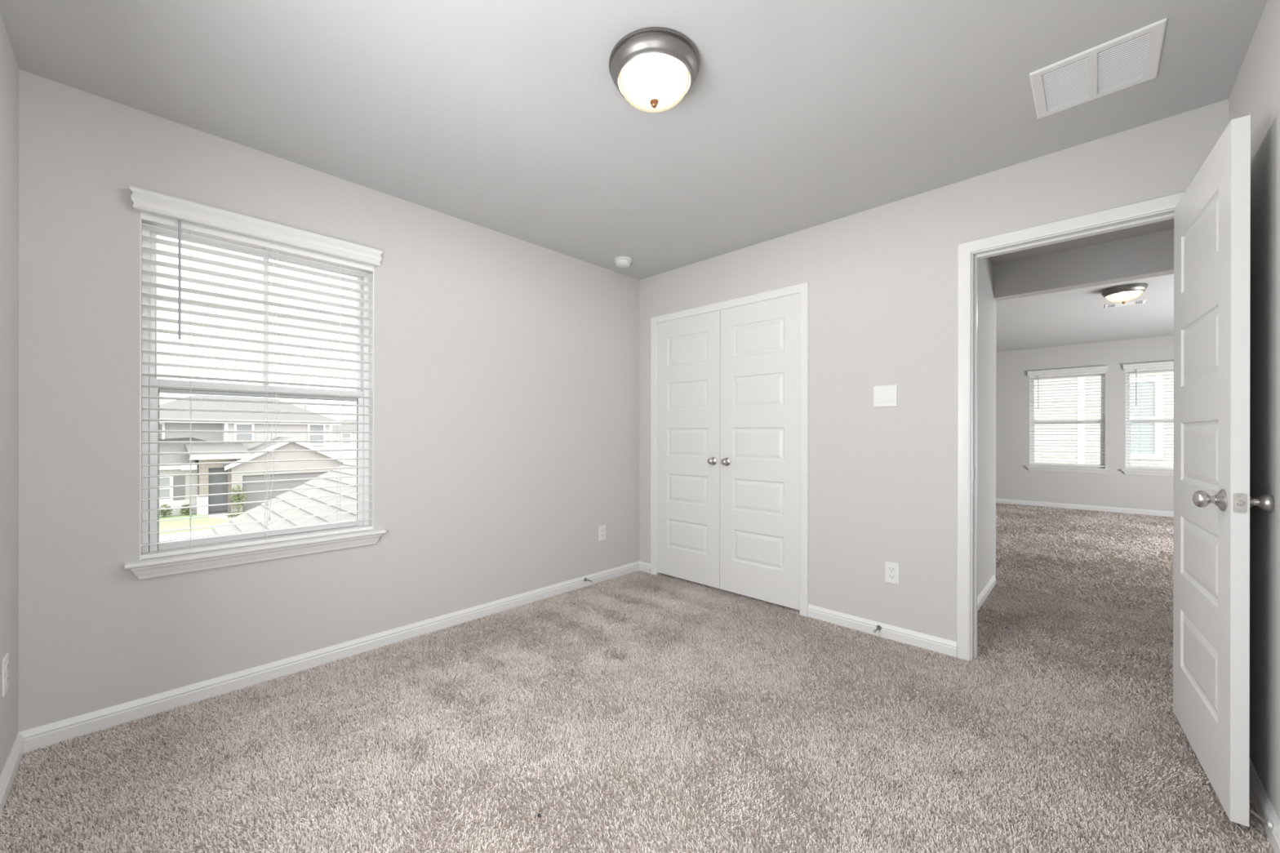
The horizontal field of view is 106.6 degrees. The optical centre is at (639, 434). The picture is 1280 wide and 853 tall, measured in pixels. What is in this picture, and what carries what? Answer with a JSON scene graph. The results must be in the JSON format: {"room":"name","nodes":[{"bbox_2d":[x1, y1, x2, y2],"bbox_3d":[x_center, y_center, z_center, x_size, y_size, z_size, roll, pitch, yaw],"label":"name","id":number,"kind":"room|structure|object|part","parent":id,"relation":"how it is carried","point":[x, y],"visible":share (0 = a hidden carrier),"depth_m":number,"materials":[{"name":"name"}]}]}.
{"room":"empty bedroom","nodes":[
{"label":"empty bedroom","id":0,"kind":"room"},
{"bbox_2d":[0,13,18,776],"bbox_3d":[-1.116,-0.076,0.570,3.135,2.440,0.120,0,0,44],"label":"wall","id":1,"kind":"structure","parent":0,"point":[9,68],"depth_m":1.56,"materials":[{"name":"grey paint"}]},
{"bbox_2d":[1,652,8,696],"bbox_3d":[-2.017,0.763,1.518,0.072,0.117,0.008,0,0,44],"label":"wall outlet","id":2,"kind":"object","parent":1,"relation":"attached to","point":[5,661],"visible":1,"depth_m":1.50,"materials":[{"name":"white plastic"}]},
{"bbox_2d":[5,674,8,685],"bbox_3d":[-2.015,0.782,1.520,0.034,0.029,0.002,0,0,44],"label":"receptacle","id":3,"kind":"object","parent":2,"relation":"attached to","point":[6,675],"depth_m":1.51,"materials":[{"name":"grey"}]},
{"bbox_2d":[5,662,8,673],"bbox_3d":[-2.015,0.743,1.520,0.034,0.029,0.002,0,0,44],"label":"receptacle","id":4,"kind":"object","parent":2,"relation":"attached to","point":[6,663],"depth_m":1.51,"materials":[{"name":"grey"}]},
{"bbox_2d":[0,733,23,817],"bbox_3d":[-1.067,1.102,0.614,3.122,0.084,0.014,0,0,44],"label":"baseboard","id":5,"kind":"structure","parent":1,"relation":"attached to","point":[9,772],"depth_m":1.54,"materials":[{"name":"white paint"}]},
{"bbox_2d":[17,69,639,732],"bbox_3d":[-1.162,-0.076,2.899,0.150,2.440,3.425,0,0,44],"label":"wall","id":6,"kind":"structure","parent":0,"point":[507,368],"depth_m":2.33,"materials":[{"name":"grey paint"}]},
{"bbox_2d":[124,211,386,579],"bbox_3d":[-1.741,-0.164,2.257,0.199,1.487,0.942,0,0,44],"label":"window","id":7,"kind":"structure","parent":6,"relation":"in","point":[143,569],"depth_m":2.15,"materials":[{"name":"white paint"}]},
{"bbox_3d":[-1.796,-0.528,2.306,0.028,0.701,0.800,0,0,44],"label":"sash","id":8,"kind":"part","parent":7,"relation":"part of","materials":[{"name":"white plastic"}]},
{"bbox_2d":[129,186,382,559],"bbox_3d":[-1.713,-0.234,2.227,0.102,1.477,0.913,0,0,44],"label":"window blind","id":9,"kind":"object","parent":7,"relation":"attached to","point":[157,209],"visible":0.86,"depth_m":2.18,"materials":[{"name":"white paint"}]},
{"bbox_3d":[-1.922,-0.183,2.041,0.058,1.369,0.012,0,0,44],"label":"ladder cord","id":10,"kind":"part","parent":9,"relation":"part of","materials":[{"name":"white fabric"}]},
{"bbox_3d":[-1.731,0.496,2.241,0.052,0.018,0.860,0,0,44],"label":"rail","id":11,"kind":"part","parent":9,"relation":"part of","materials":[{"name":"white plastic"}]},
{"bbox_3d":[-1.744,-0.183,2.227,0.058,1.369,0.012,0,0,44],"label":"ladder cord","id":12,"kind":"part","parent":9,"relation":"part of","materials":[{"name":"white fabric"}]},
{"bbox_3d":[-1.709,-0.229,2.214,0.011,1.256,0.044,0,0,44],"label":"lift cord","id":13,"kind":"part","parent":9,"relation":"part of","materials":[{"name":"white fabric"}]},
{"bbox_3d":[-1.540,-0.182,2.440,0.058,1.369,0.012,0,0,44],"label":"ladder cord","id":14,"kind":"part","parent":9,"relation":"part of","materials":[{"name":"white fabric"}]},
{"bbox_3d":[-1.770,0.128,2.280,0.028,0.720,0.800,0,0,44],"label":"sash","id":15,"kind":"part","parent":7,"relation":"part of","materials":[{"name":"white plastic"}]},
{"bbox_2d":[17,560,650,754],"bbox_3d":[-1.059,1.102,2.803,0.136,0.084,3.190,0,0,44],"label":"baseboard","id":16,"kind":"structure","parent":6,"relation":"attached to","point":[42,736],"depth_m":2.21,"materials":[{"name":"white paint"}]},
{"bbox_2d":[598,524,605,541],"bbox_3d":[-0.291,0.765,3.698,0.008,0.117,0.072,0,0,44],"label":"wall outlet","id":17,"kind":"object","parent":6,"relation":"attached to","point":[602,529],"visible":1,"depth_m":3.69,"materials":[{"name":"white plastic"}]},
{"bbox_2d":[0,0,1266,279],"bbox_3d":[1.271,-1.413,1.679,5.350,0.240,5.020,0,0,44],"label":"ceiling","id":18,"kind":"structure","parent":0,"point":[510,117],"depth_m":1.82,"materials":[{"name":"grey paint"}]},
{"bbox_2d":[613,256,631,267],"bbox_3d":[-0.125,-1.272,3.538,0.134,0.046,0.134,0,0,44],"label":"smoke detector","id":19,"kind":"object","parent":18,"relation":"attached to","point":[620,261],"visible":1,"depth_m":3.50,"materials":[{"name":"white plastic"}]},
{"bbox_3d":[-0.125,-1.288,3.538,0.134,0.013,0.134,0,0,44],"label":"plate","id":20,"kind":"part","parent":19,"relation":"part of","materials":[{"name":"white plastic"}]},
{"bbox_2d":[608,26,699,112],"bbox_3d":[0.050,-1.220,1.671,0.318,0.149,0.318,0,0,44],"label":"ceiling light","id":21,"kind":"object","parent":18,"relation":"attached to","point":[646,93],"visible":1,"depth_m":1.59,"materials":[{"name":"white glass"}]},
{"bbox_3d":[0.050,-1.205,1.671,0.249,0.078,0.249,0,0,44],"label":"lamp shade","id":22,"kind":"part","parent":21,"relation":"part of","materials":[{"name":"white glass"}]},
{"bbox_2d":[1029,17,1166,119],"bbox_3d":[1.627,-1.287,1.713,0.331,0.010,0.330,0,0,44],"label":"ceiling vent","id":23,"kind":"object","parent":18,"relation":"in","point":[1131,59],"visible":1,"depth_m":1.69,"materials":[{"name":"white metal"}]},
{"bbox_2d":[0,505,1270,852],"bbox_3d":[2.625,1.209,4.151,6.800,0.120,10.470,0,0,44],"label":"floor","id":24,"kind":"structure","parent":0,"point":[1150,590],"depth_m":1.59,"materials":[{"name":"beige carpet"}]},
{"bbox_2d":[0,502,1274,852],"bbox_3d":[3.064,1.139,3.716,4.806,0.021,10.197,0,0,44],"label":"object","id":25,"kind":"structure","parent":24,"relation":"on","point":[609,589],"depth_m":1.79,"materials":[{"name":"beige carpet"}]},
{"bbox_2d":[639,98,1228,641],"bbox_3d":[1.212,-0.073,2.920,3.255,2.440,0.115,0,0,44],"label":"wall","id":26,"kind":"structure","parent":0,"point":[882,280],"depth_m":2.65,"materials":[{"name":"grey paint"}]},
{"bbox_2d":[656,311,719,588],"bbox_3d":[0.350,0.110,3.656,0.610,2.014,0.089,0,0,44],"label":"door","id":27,"kind":"structure","parent":26,"relation":"in","point":[688,348],"depth_m":3.65,"materials":[{"name":"white paint"}]},
{"bbox_3d":[0.514,0.195,3.468,0.046,0.046,0.044,0,0,44],"label":"knob","id":28,"kind":"part","parent":27,"relation":"part of","materials":[{"name":"silver metal"}]},
{"bbox_2d":[650,281,808,617],"bbox_3d":[0.610,0.095,3.484,1.333,2.102,0.131,0,0,44],"label":"door frame","id":29,"kind":"structure","parent":26,"relation":"attached to","point":[802,289],"depth_m":3.04,"materials":[{"name":"white paint"}]},
{"bbox_2d":[720,293,799,609],"bbox_3d":[0.793,0.110,3.232,0.610,2.014,0.089,0,0,44],"label":"door","id":30,"kind":"structure","parent":26,"relation":"in","point":[760,342],"depth_m":3.23,"materials":[{"name":"white paint"}]},
{"bbox_3d":[0.599,0.195,3.386,0.046,0.046,0.044,0,0,44],"label":"knob","id":31,"kind":"part","parent":30,"relation":"part of","materials":[{"name":"silver metal"}]},
{"bbox_2d":[872,625,881,633],"bbox_3d":[1.319,1.089,2.662,0.027,0.027,0.080,0,0,44],"label":"door stop","id":32,"kind":"object","parent":26,"relation":"attached to","point":[878,627],"visible":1,"depth_m":2.68,"materials":[{"name":"silver metal"}]},
{"bbox_2d":[807,604,956,657],"bbox_3d":[1.335,1.105,2.711,0.786,0.084,0.014,0,0,44],"label":"baseboard","id":33,"kind":"structure","parent":26,"relation":"attached to","point":[923,641],"depth_m":2.66,"materials":[{"name":"white paint"}]},
{"bbox_2d":[873,384,897,407],"bbox_3d":[1.375,-0.216,2.678,0.122,0.119,0.010,0,0,44],"label":"light switch","id":34,"kind":"object","parent":26,"relation":"attached to","point":[883,395],"visible":1,"depth_m":2.68,"materials":[{"name":"white plastic"}]},
{"bbox_2d":[884,561,899,584],"bbox_3d":[1.401,0.769,2.653,0.072,0.117,0.008,0,0,44],"label":"wall outlet","id":35,"kind":"object","parent":26,"relation":"attached to","point":[891,569],"visible":1,"depth_m":2.65,"materials":[{"name":"white plastic"}]},
{"bbox_2d":[888,573,895,579],"bbox_3d":[1.399,0.789,2.651,0.034,0.029,0.002,0,0,44],"label":"receptacle","id":36,"kind":"object","parent":35,"relation":"attached to","point":[891,576],"depth_m":2.65,"materials":[{"name":"grey plastic"}]},
{"bbox_2d":[888,566,895,572],"bbox_3d":[1.399,0.750,2.651,0.034,0.029,0.002,0,0,44],"label":"receptacle","id":37,"kind":"object","parent":35,"relation":"attached to","point":[891,569],"depth_m":2.65,"materials":[{"name":"grey plastic"}]},
{"bbox_2d":[956,191,1185,662],"bbox_3d":[1.969,0.088,2.197,0.838,2.121,0.147,0,0,44],"label":"door frame","id":38,"kind":"structure","parent":26,"relation":"attached to","point":[1159,209],"depth_m":2.40,"materials":[{"name":"white paint"}]},
{"bbox_2d":[1173,115,1274,826],"bbox_3d":[1.949,0.104,1.646,0.158,2.030,0.723,0,0,39],"label":"door","id":39,"kind":"structure","parent":38,"relation":"attached to","point":[1213,501],"depth_m":1.50,"materials":[{"name":"white paint"}]},
{"bbox_3d":[1.721,0.197,1.453,0.050,0.052,0.052,0,0,39],"label":"knob","id":40,"kind":"part","parent":39,"relation":"part of","materials":[{"name":"silver metal"}]},
{"bbox_3d":[1.724,0.197,1.371,0.025,0.057,0.002,0,0,39],"label":"latch plate","id":41,"kind":"part","parent":39,"relation":"part of","materials":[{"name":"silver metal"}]},
{"bbox_2d":[1248,808,1272,828],"bbox_3d":[1.746,1.081,1.347,0.013,0.016,0.064,0,0,0],"label":"door stop","id":42,"kind":"object","parent":39,"relation":"attached to","point":[1269,824],"visible":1,"depth_m":1.33,"materials":[{"name":"grey metal"}]},
{"bbox_3d":[1.805,0.197,1.385,0.050,0.052,0.052,0,0,39],"label":"knob","id":43,"kind":"part","parent":39,"relation":"part of","materials":[{"name":"silver metal"}]},
{"bbox_2d":[977,257,995,595],"bbox_3d":[2.179,-0.071,3.179,0.115,2.440,1.595,0,0,44],"label":"wall","id":44,"kind":"structure","parent":0,"point":[986,530],"depth_m":3.41,"materials":[{"name":"grey paint"}]},
{"bbox_2d":[977,574,995,612],"bbox_3d":[2.182,1.107,3.091,0.014,0.084,1.475,0,0,44],"label":"baseboard","id":45,"kind":"structure","parent":44,"relation":"attached to","point":[981,597],"depth_m":3.32,"materials":[{"name":"white paint"}]},
{"bbox_2d":[993,229,1173,301],"bbox_3d":[2.439,-1.284,3.951,6.800,0.495,0.120,0,0,44],"label":"wall header","id":46,"kind":"structure","parent":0,"point":[1151,255],"depth_m":3.27,"materials":[{"name":"grey paint"}]},
{"bbox_2d":[995,335,1173,511],"bbox_3d":[6.192,-0.111,7.881,6.800,2.530,0.150,0,0,44],"label":"wall","id":47,"kind":"structure","parent":0,"point":[1014,480],"depth_m":7.30,"materials":[{"name":"grey paint"}]},
{"bbox_2d":[995,497,1173,517],"bbox_3d":[6.134,1.111,7.822,6.800,0.084,0.014,0,0,44],"label":"baseboard","id":48,"kind":"structure","parent":47,"relation":"attached to","point":[1135,511],"depth_m":7.20,"materials":[{"name":"white paint"}]},
{"bbox_2d":[1026,371,1173,473],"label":"window","id":49,"kind":"structure","parent":47,"relation":"in","point":[1032,467],"depth_m":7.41,"materials":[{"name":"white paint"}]},
{"bbox_3d":[6.655,0.134,7.454,0.824,0.711,0.028,0,0,44],"label":"sash","id":50,"kind":"part","parent":49,"relation":"part of","materials":[{"name":"white plastic"}]},
{"bbox_2d":[1026,365,1108,466],"bbox_3d":[6.603,-0.265,7.398,0.936,1.501,0.102,0,0,44],"label":"window blind","id":51,"kind":"object","parent":49,"relation":"attached to","point":[1091,371],"visible":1,"depth_m":7.38,"materials":[{"name":"white paint"}]},
{"bbox_3d":[6.615,0.476,7.415,0.883,0.018,0.052,0,0,44],"label":"rail","id":52,"kind":"part","parent":51,"relation":"part of","materials":[{"name":"white plastic"}]},
{"bbox_3d":[6.827,-0.214,7.214,0.012,1.393,0.058,0,0,44],"label":"ladder cord","id":53,"kind":"part","parent":51,"relation":"part of","materials":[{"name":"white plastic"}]},
{"bbox_3d":[6.682,-0.544,7.481,0.824,0.757,0.028,0,0,44],"label":"sash","id":54,"kind":"part","parent":49,"relation":"part of","materials":[{"name":"white plastic"}]},
{"bbox_2d":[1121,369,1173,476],"bbox_3d":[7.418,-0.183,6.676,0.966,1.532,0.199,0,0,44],"label":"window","id":55,"kind":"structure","parent":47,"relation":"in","point":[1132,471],"depth_m":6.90,"materials":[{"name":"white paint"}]},
{"bbox_2d":[1122,360,1173,469],"bbox_3d":[7.387,-0.264,6.649,0.936,1.501,0.102,0,0,44],"label":"window blind","id":56,"kind":"object","parent":55,"relation":"attached to","point":[1159,366],"visible":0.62,"depth_m":6.79,"materials":[{"name":"white paint"}]},
{"bbox_3d":[7.193,-0.213,6.865,0.012,1.393,0.058,0,0,44],"label":"ladder cord","id":57,"kind":"part","parent":56,"relation":"part of","materials":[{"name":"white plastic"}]},
{"bbox_3d":[7.400,0.478,6.666,0.883,0.018,0.052,0,0,44],"label":"rail","id":58,"kind":"part","parent":56,"relation":"part of","materials":[{"name":"white plastic"}]},
{"bbox_3d":[7.439,0.135,6.704,0.824,0.711,0.028,0,0,44],"label":"sash","id":59,"kind":"part","parent":55,"relation":"part of","materials":[{"name":"white plastic"}]},
{"bbox_3d":[7.467,-0.543,6.732,0.824,0.757,0.028,0,0,44],"label":"sash","id":60,"kind":"part","parent":55,"relation":"part of","materials":[{"name":"white plastic"}]},
{"bbox_2d":[995,274,1173,351],"bbox_3d":[4.363,-1.454,5.965,6.800,0.150,5.450,0,0,44],"label":"ceiling","id":61,"kind":"structure","parent":0,"point":[1079,316],"depth_m":5.68,"materials":[{"name":"grey paint"}]},
{"bbox_2d":[1100,283,1148,303],"bbox_3d":[4.559,-1.304,4.498,0.318,0.149,0.318,0,0,44],"label":"ceiling light","id":62,"kind":"object","parent":61,"relation":"attached to","point":[1122,294],"visible":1,"depth_m":4.43,"materials":[{"name":"white glass"}]},
{"bbox_3d":[4.559,-1.289,4.498,0.249,0.078,0.249,0,0,44],"label":"lamp shade","id":63,"kind":"part","parent":62,"relation":"part of","materials":[{"name":"white glass"}]},
{"bbox_2d":[1104,298,1146,308],"bbox_3d":[5.106,-1.374,5.027,0.300,0.006,0.200,0,0,44],"label":"ceiling vent","id":64,"kind":"object","parent":61,"relation":"in","point":[1139,301],"visible":0.96,"depth_m":5.02,"materials":[{"name":"white metal"}]},
{"bbox_2d":[1228,0,1279,820],"bbox_3d":[1.163,-0.072,0.599,0.120,2.440,3.310,0,0,44],"label":"wall","id":65,"kind":"structure","parent":0,"point":[1255,91],"depth_m":1.44,"materials":[{"name":"grey paint"}]},
{"bbox_2d":[1248,757,1279,852],"bbox_3d":[1.159,1.105,0.694,0.014,0.084,3.176,0,0,44],"label":"baseboard","id":66,"kind":"structure","parent":65,"relation":"attached to","point":[1261,802],"depth_m":1.39,"materials":[{"name":"white paint"}]},
{"label":"outside","id":67,"kind":"structure","parent":0,"visible":0},
{"bbox_2d":[159,510,234,541],"bbox_3d":[-17.156,4.933,36.722,150.000,0.280,150.000,0,0,44],"label":"street","id":68,"kind":"structure","parent":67,"point":[163,537],"depth_m":23.07,"materials":[{"name":"concrete"}]},
{"bbox_2d":[159,513,229,534],"bbox_3d":[-28.626,4.754,21.680,6.600,0.050,16.400,0,0,44],"label":"lawn","id":69,"kind":"structure","parent":68,"relation":"on","point":[199,522],"depth_m":25.55,"materials":[{"name":"green plant"}]},
{"bbox_2d":[159,503,173,517],"bbox_3d":[-27.176,4.369,27.287,0.770,0.814,0.722,0,0,44],"label":"shrub","id":70,"kind":"object","parent":69,"relation":"on","point":[164,513],"visible":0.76,"depth_m":27.27,"materials":[{"name":"green plant"}]},
{"bbox_2d":[178,503,192,515],"bbox_3d":[-26.579,4.434,27.925,0.636,0.675,0.608,0,0,44],"label":"shrub","id":71,"kind":"object","parent":69,"relation":"on","point":[184,511],"visible":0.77,"depth_m":27.83,"materials":[{"name":"green plant"}]},
{"bbox_2d":[229,484,247,511],"bbox_3d":[-24.056,3.885,28.613,0.871,1.800,0.852,0,0,-5],"label":"young tree","id":72,"kind":"object","parent":69,"relation":"on","point":[237,497],"visible":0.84,"depth_m":28.56,"materials":[{"name":"green plant"}]},
{"bbox_2d":[226,511,244,517],"bbox_3d":[-23.401,4.636,27.734,1.006,0.359,0.992,0,0,44],"label":"shrub","id":73,"kind":"object","parent":68,"relation":"on","point":[234,515],"visible":0.37,"depth_m":27.61,"materials":[{"name":"green plant"}]},
{"bbox_2d":[159,394,348,516],"bbox_3d":[-29.766,0.950,33.666,14.780,7.610,13.350,0,0,44],"label":"house","id":74,"kind":"structure","parent":68,"relation":"on","point":[171,415],"depth_m":30.63,"materials":[{"name":"grey"}]},
{"bbox_3d":[-30.518,-0.136,29.939,0.020,1.000,0.760,0,0,44],"label":"pane","id":75,"kind":"part","parent":74,"relation":"part of","materials":[{"name":"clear glass"}]},
{"bbox_3d":[-27.872,3.139,27.648,0.020,1.260,0.910,0,0,44],"label":"pane","id":76,"kind":"part","parent":74,"relation":"part of","materials":[{"name":"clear glass"}]},
{"bbox_2d":[173,475,184,500],"bbox_3d":[-27.281,3.129,28.266,0.040,1.500,0.460,0,0,44],"label":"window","id":77,"kind":"structure","parent":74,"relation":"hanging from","point":[178,480],"depth_m":28.25,"materials":[{"name":"grey glass"}]},
{"bbox_3d":[-25.686,3.332,29.017,0.150,2.660,0.890,0,0,44],"label":"door","id":78,"kind":"part","parent":74,"relation":"part of","materials":[{"name":"grey"}]},
{"bbox_3d":[-26.831,-0.116,32.350,0.020,1.070,0.800,0,0,44],"label":"pane","id":79,"kind":"part","parent":74,"relation":"part of","materials":[{"name":"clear glass"}]},
{"bbox_3d":[-23.964,-0.007,35.350,0.020,1.360,0.860,0,0,44],"label":"pane","id":80,"kind":"part","parent":74,"relation":"part of","materials":[{"name":"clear glass"}]},
{"bbox_2d":[332,418,356,461],"bbox_3d":[-36.353,1.409,60.051,11.000,6.660,9.800,0,0,44],"label":"house","id":81,"kind":"structure","parent":68,"relation":"on","point":[344,445],"depth_m":55.38,"materials":[{"name":"grey"}]},
{"bbox_3d":[-34.001,0.484,55.245,0.020,1.140,0.840,0,0,44],"label":"pane","id":82,"kind":"part","parent":81,"relation":"part of","materials":[{"name":"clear glass"}]},
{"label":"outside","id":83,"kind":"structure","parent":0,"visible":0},
{"bbox_2d":[195,457,356,537],"bbox_3d":[-2.703,2.090,3.867,3.390,5.302,4.959,0,0,44],"label":"roof","id":84,"kind":"structure","parent":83,"point":[252,517],"depth_m":4.45,"materials":[{"name":"grey"}]}
]}

